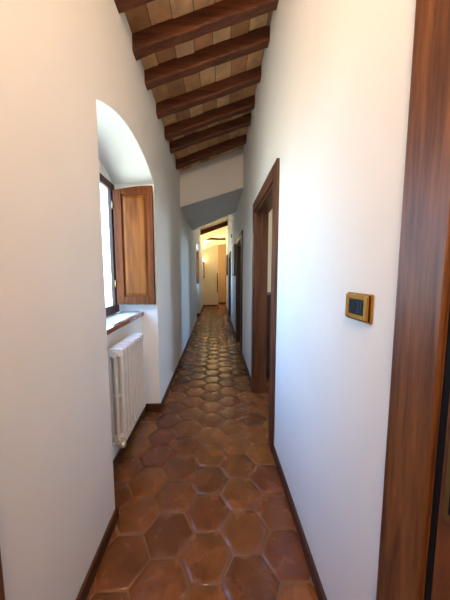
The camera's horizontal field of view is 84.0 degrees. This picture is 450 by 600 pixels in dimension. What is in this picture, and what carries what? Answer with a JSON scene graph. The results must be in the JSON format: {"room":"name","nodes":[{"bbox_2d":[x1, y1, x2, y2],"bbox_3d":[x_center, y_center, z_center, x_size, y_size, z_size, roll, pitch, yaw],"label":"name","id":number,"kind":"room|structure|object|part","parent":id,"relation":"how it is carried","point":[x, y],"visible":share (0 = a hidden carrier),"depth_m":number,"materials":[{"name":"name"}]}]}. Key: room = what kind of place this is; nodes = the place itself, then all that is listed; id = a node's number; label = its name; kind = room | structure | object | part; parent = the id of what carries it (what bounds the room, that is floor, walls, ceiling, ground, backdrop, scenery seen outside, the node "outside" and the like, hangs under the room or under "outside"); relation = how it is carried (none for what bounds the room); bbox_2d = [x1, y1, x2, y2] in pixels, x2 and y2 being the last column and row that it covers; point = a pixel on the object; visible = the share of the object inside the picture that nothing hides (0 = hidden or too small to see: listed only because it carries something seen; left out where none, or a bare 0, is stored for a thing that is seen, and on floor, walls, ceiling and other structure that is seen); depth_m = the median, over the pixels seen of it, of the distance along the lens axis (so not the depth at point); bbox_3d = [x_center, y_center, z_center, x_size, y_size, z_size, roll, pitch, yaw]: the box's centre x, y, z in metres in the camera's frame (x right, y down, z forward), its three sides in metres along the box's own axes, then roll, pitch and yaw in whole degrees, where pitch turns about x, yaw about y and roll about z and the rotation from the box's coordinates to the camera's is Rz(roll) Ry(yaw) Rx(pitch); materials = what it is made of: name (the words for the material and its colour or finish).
{"room":"house hallway","nodes":[
{"label":"house hallway","id":0,"kind":"room"},
{"bbox_2d":[0,0,204,599],"bbox_3d":[-0.947,-0.889,5.735,0.395,3.250,14.950,0,6,-2],"label":"wall","id":1,"kind":"structure","parent":0,"point":[57,497],"depth_m":0.91,"materials":[{"name":"white paint"}]},
{"bbox_2d":[0,550,4,599],"bbox_3d":[-0.531,0.252,0.041,0.020,2.090,1.051,0,6,-2],"label":"door","id":2,"kind":"structure","parent":1,"relation":"in","point":[2,592],"depth_m":0.60,"materials":[{"name":"brown wood"}]},
{"bbox_2d":[114,0,154,13],"bbox_3d":[-0.115,-1.829,1.365,0.960,0.448,0.087,0,6,-2],"label":"rafter","id":3,"kind":"object","parent":1,"relation":"attached to","point":[122,6],"visible":1,"depth_m":1.38,"materials":[{"name":"brown wood"}]},
{"bbox_2d":[76,304,203,599],"bbox_3d":[-0.811,0.707,5.682,0.165,0.085,10.097,0,6,-2],"label":"baseboard","id":4,"kind":"structure","parent":1,"relation":"attached to","point":[150,407],"depth_m":1.29,"materials":[{"name":"brown wood"}]},
{"bbox_2d":[132,0,278,60],"bbox_3d":[-0.126,-1.856,1.668,0.960,0.454,0.085,0,6,-2],"label":"rafter","id":5,"kind":"object","parent":1,"relation":"attached to","point":[222,14],"visible":1,"depth_m":1.63,"materials":[{"name":"brown wood"}]},
{"bbox_2d":[144,25,269,89],"bbox_3d":[-0.137,-1.886,1.951,0.960,0.450,0.086,0,6,-2],"label":"rafter","id":6,"kind":"object","parent":1,"relation":"attached to","point":[255,40],"visible":1,"depth_m":1.91,"materials":[{"name":"brown wood"}]},
{"bbox_2d":[156,65,260,118],"bbox_3d":[-0.150,-1.923,2.319,0.960,0.447,0.086,0,6,-2],"label":"rafter","id":7,"kind":"object","parent":1,"relation":"attached to","point":[215,90],"visible":1,"depth_m":2.28,"materials":[{"name":"brown wood"}]},
{"bbox_2d":[164,95,254,139],"bbox_3d":[-0.163,-1.959,2.688,0.960,0.449,0.087,0,6,-2],"label":"rafter","id":8,"kind":"object","parent":1,"relation":"attached to","point":[214,115],"visible":0.99,"depth_m":2.65,"materials":[{"name":"brown wood"}]},
{"bbox_2d":[170,113,250,153],"bbox_3d":[-0.174,-1.987,2.981,0.960,0.449,0.086,0,6,-2],"label":"rafter","id":9,"kind":"object","parent":1,"relation":"attached to","point":[227,127],"visible":0.98,"depth_m":2.94,"materials":[{"name":"brown wood"}]},
{"bbox_2d":[176,134,246,169],"bbox_3d":[-0.190,-2.029,3.424,0.960,0.453,0.087,0,6,-2],"label":"rafter","id":10,"kind":"object","parent":1,"relation":"attached to","point":[222,147],"visible":1,"depth_m":3.38,"materials":[{"name":"brown wood"}]},
{"bbox_2d":[200,221,227,234],"bbox_3d":[-0.386,-2.539,8.836,0.960,0.492,0.104,0,6,-2],"label":"rafter","id":11,"kind":"object","parent":1,"relation":"attached to","point":[221,225],"visible":1,"depth_m":8.79,"materials":[{"name":"brown wood"}]},
{"bbox_2d":[99,160,112,183],"bbox_3d":[-0.977,-1.157,1.631,0.042,0.415,1.070,0,6,-2],"label":"wall","id":12,"kind":"structure","parent":0,"point":[102,170],"depth_m":1.99,"materials":[{"name":"white paint"}]},
{"bbox_2d":[107,317,141,459],"bbox_3d":[-0.877,0.660,1.813,0.243,0.933,1.070,0,6,-2],"label":"wall","id":13,"kind":"structure","parent":0,"point":[134,326],"depth_m":1.83,"materials":[{"name":"white paint"}]},
{"bbox_2d":[108,332,145,447],"bbox_3d":[-0.675,0.701,1.713,0.152,0.870,0.540,0,6,-2],"label":"radiator","id":14,"kind":"object","parent":13,"relation":"attached to","point":[125,358],"visible":0.98,"depth_m":1.57,"materials":[{"name":"metal"}]},
{"bbox_2d":[99,172,155,334],"bbox_3d":[-0.797,-0.380,1.714,0.398,1.154,1.068,0,6,-2],"label":"window","id":15,"kind":"structure","parent":13,"relation":"in","point":[130,209],"depth_m":2.14,"materials":[{"name":"brown wood"}]},
{"bbox_3d":[-0.982,-0.396,1.705,0.028,1.120,1.046,0,6,-2],"label":"frame","id":16,"kind":"part","parent":15,"relation":"part of","materials":[{"name":"brown wood"}]},
{"bbox_3d":[-0.964,-0.420,1.965,0.027,1.104,0.519,0,6,-2],"label":"sash","id":17,"kind":"part","parent":15,"relation":"part of","materials":[{"name":"brown wood"}]},
{"bbox_3d":[-0.745,0.177,1.770,0.036,0.034,1.068,0,6,-2],"label":"sill","id":18,"kind":"part","parent":15,"relation":"part of","materials":[{"name":"white stone"}]},
{"bbox_2d":[113,186,155,304],"bbox_3d":[-0.778,-0.461,2.155,0.327,1.006,0.033,0,6,-2],"label":"shutter","id":19,"kind":"object","parent":15,"relation":"attached to","point":[133,220],"depth_m":2.14,"materials":[{"name":"brown wood"}]},
{"bbox_3d":[-0.766,-0.461,2.147,0.199,0.848,0.010,0,6,-2],"label":"panel","id":20,"kind":"part","parent":15,"relation":"part of","materials":[{"name":"brown wood"}]},
{"bbox_2d":[125,0,272,170],"bbox_3d":[-0.105,-1.900,1.060,0.960,0.463,5.487,0,6,-2],"label":"ceiling","id":21,"kind":"structure","parent":0,"point":[159,11],"depth_m":2.12,"materials":[{"name":"ceramic"}]},
{"bbox_2d":[86,304,317,599],"bbox_3d":[0.885,0.776,6.015,4.406,0.122,15.050,0,6,-2],"label":"floor","id":22,"kind":"structure","parent":0,"point":[205,560],"depth_m":1.46,"materials":[{"name":"tile"}]},
{"bbox_2d":[266,292,270,378],"bbox_3d":[0.845,0.448,3.277,0.710,1.070,0.459,0,6,-2],"label":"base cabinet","id":23,"kind":"object","parent":22,"relation":"on","point":[268,293],"visible":0.1,"depth_m":3.07,"materials":[{"name":"brown wood"}]},
{"bbox_3d":[0.684,0.452,3.074,0.325,0.940,0.022,0,6,-2],"label":"door","id":24,"kind":"part","parent":23,"relation":"part of","materials":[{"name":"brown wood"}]},
{"bbox_2d":[203,243,217,304],"bbox_3d":[-0.611,-1.071,10.651,0.630,2.655,0.120,0,6,-2],"label":"wall","id":25,"kind":"structure","parent":0,"point":[210,254],"depth_m":10.59,"materials":[{"name":"beige paint"}]},
{"bbox_2d":[204,302,225,305],"bbox_3d":[-0.329,0.182,11.014,0.458,0.090,1.279,5,8,42],"label":"baseboard","id":26,"kind":"structure","parent":25,"relation":"attached to","point":[218,302],"depth_m":11.35,"materials":[{"name":"brown wood"}]},
{"bbox_2d":[180,148,242,230],"bbox_3d":[-0.238,-2.092,4.763,0.960,1.165,2.000,0,6,-2],"label":"wall header","id":27,"kind":"structure","parent":0,"point":[210,190],"depth_m":3.80,"materials":[{"name":"white paint"}]},
{"bbox_2d":[200,215,228,244],"bbox_3d":[-0.222,-2.758,9.133,1.310,0.560,7.880,0,6,-2],"label":"ceiling","id":28,"kind":"structure","parent":0,"point":[219,233],"depth_m":10.21,"materials":[{"name":"beige paint"}]},
{"bbox_2d":[206,238,225,239],"bbox_3d":[-0.464,-2.754,11.276,0.984,0.122,0.120,0,6,-2],"label":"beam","id":29,"kind":"structure","parent":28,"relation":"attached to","point":[209,238],"depth_m":11.23,"materials":[{"name":"brown wood"}]},
{"bbox_2d":[205,240,225,248],"bbox_3d":[-0.560,-1.891,13.142,1.705,3.800,0.150,0,6,-2],"label":"wall","id":30,"kind":"structure","parent":0,"point":[218,241],"depth_m":12.97,"materials":[{"name":"beige paint"}]},
{"bbox_2d":[218,243,225,301],"bbox_3d":[-0.054,-1.182,11.294,0.530,2.750,0.100,0,6,-2],"label":"wall","id":31,"kind":"structure","parent":0,"point":[221,247],"depth_m":11.24,"materials":[{"name":"beige paint"}]},
{"bbox_2d":[267,210,271,291],"bbox_3d":[1.648,-0.477,4.864,2.555,2.600,11.050,0,6,-2],"label":"wall","id":32,"kind":"structure","parent":0,"point":[270,212],"depth_m":3.39,"materials":[{"name":"beige paint"}]},
{"bbox_2d":[226,0,415,599],"bbox_3d":[0.385,-1.067,5.766,0.350,3.600,14.950,0,6,-2],"label":"wall","id":33,"kind":"structure","parent":0,"point":[332,94],"depth_m":0.90,"materials":[{"name":"white paint"}]},
{"bbox_2d":[226,255,227,275],"bbox_3d":[0.067,-1.261,9.179,0.040,0.720,1.000,0,6,-2],"label":"framed picture","id":34,"kind":"object","parent":33,"relation":"attached to","point":[226,255],"visible":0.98,"depth_m":8.84,"materials":[{"name":"brown wood"}]},
{"bbox_2d":[228,251,230,318],"bbox_3d":[0.203,-0.427,7.532,0.151,1.980,1.070,0,6,-2],"label":"door","id":35,"kind":"structure","parent":33,"relation":"in","point":[229,254],"depth_m":7.92,"materials":[{"name":"brown wood"}]},
{"bbox_3d":[0.122,-0.473,8.007,0.020,1.980,0.110,0,6,-2],"label":"casing","id":36,"kind":"part","parent":35,"relation":"part of","materials":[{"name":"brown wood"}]},
{"bbox_3d":[0.156,-0.380,7.052,0.020,1.980,0.110,0,6,-2],"label":"casing","id":37,"kind":"part","parent":35,"relation":"part of","materials":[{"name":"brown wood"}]},
{"bbox_2d":[232,244,235,275],"bbox_3d":[0.199,-0.857,5.468,0.045,0.650,0.670,0,6,-2],"label":"framed picture","id":38,"kind":"object","parent":33,"relation":"attached to","point":[234,245],"visible":0.8,"depth_m":5.17,"materials":[{"name":"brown wood"}]},
{"bbox_2d":[232,247,233,273],"bbox_3d":[0.196,-0.857,5.468,0.027,0.590,0.610,0,6,-2],"label":"print","id":39,"kind":"object","parent":38,"relation":"attached to","point":[232,247],"depth_m":5.53,"materials":[{"name":"paper"}]},
{"bbox_2d":[236,230,242,353],"bbox_3d":[0.311,-0.142,4.522,0.151,2.000,1.120,0,6,-2],"label":"door","id":40,"kind":"structure","parent":33,"relation":"in","point":[239,241],"depth_m":4.89,"materials":[{"name":"brown wood"}]},
{"bbox_3d":[0.230,-0.191,5.022,0.020,2.000,0.110,0,6,-2],"label":"casing","id":41,"kind":"part","parent":40,"relation":"part of","materials":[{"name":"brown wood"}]},
{"bbox_3d":[0.247,-1.087,4.427,0.022,0.100,0.900,0,6,-2],"label":"head casing","id":42,"kind":"part","parent":40,"relation":"part of","materials":[{"name":"brown wood"}]},
{"bbox_3d":[0.266,-0.092,4.017,0.020,2.000,0.110,0,6,-2],"label":"casing","id":43,"kind":"part","parent":40,"relation":"part of","materials":[{"name":"brown wood"}]},
{"bbox_2d":[251,158,279,452],"bbox_3d":[0.393,0.046,2.271,0.151,2.065,1.080,0,6,-2],"label":"door","id":44,"kind":"structure","parent":33,"relation":"in","point":[267,199],"depth_m":2.60,"materials":[{"name":"brown wood"}]},
{"bbox_3d":[0.312,-0.001,2.751,0.020,2.065,0.110,0,6,-2],"label":"casing","id":45,"kind":"part","parent":44,"relation":"part of","materials":[{"name":"brown wood"}]},
{"bbox_3d":[0.328,-0.931,2.173,0.022,0.100,0.860,0,6,-2],"label":"head casing","id":46,"kind":"part","parent":44,"relation":"part of","materials":[{"name":"brown wood"}]},
{"bbox_3d":[0.347,0.094,1.786,0.020,2.065,0.110,0,6,-2],"label":"casing","id":47,"kind":"part","parent":44,"relation":"part of","materials":[{"name":"brown wood"}]},
{"bbox_2d":[226,306,326,599],"bbox_3d":[0.216,0.724,5.581,0.013,0.070,9.855,0,6,-2],"label":"baseboard","id":48,"kind":"structure","parent":33,"relation":"attached to","point":[317,583],"depth_m":1.25,"materials":[{"name":"brown wood"}]},
{"bbox_2d":[345,292,373,324],"bbox_3d":[0.387,0.020,0.730,0.014,0.081,0.124,0,6,-2],"label":"light switch","id":49,"kind":"object","parent":33,"relation":"attached to","point":[359,306],"visible":1,"depth_m":0.71,"materials":[{"name":"gold metal"}]},
{"bbox_2d":[349,300,355,312],"bbox_3d":[0.382,0.019,0.748,0.002,0.038,0.038,0,6,-2],"label":"button","id":50,"kind":"object","parent":49,"relation":"attached to","point":[352,303],"depth_m":0.75,"materials":[{"name":"black plastic"}]},
{"bbox_2d":[376,0,449,599],"bbox_3d":[0.473,0.247,0.043,0.151,2.100,1.080,0,6,-2],"label":"door","id":51,"kind":"structure","parent":33,"relation":"in","point":[414,562],"depth_m":0.48,"materials":[{"name":"brown wood"}]},
{"bbox_3d":[0.391,0.290,0.408,0.008,0.197,0.058,0,6,-2],"label":"handle plate","id":52,"kind":"part","parent":51,"relation":"part of","materials":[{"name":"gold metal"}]},
{"bbox_3d":[-1.082,0.104,7.487,0.243,0.933,1.050,0,6,-2],"label":"wall","id":53,"kind":"structure","parent":0,"visible":0},
{"bbox_2d":[196,251,198,283],"bbox_3d":[-1.002,-0.936,7.388,0.398,1.154,1.048,0,6,-2],"label":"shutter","id":54,"kind":"structure","parent":53,"relation":"in","point":[197,252],"depth_m":7.81,"materials":[{"name":"brown wood"}]}
]}

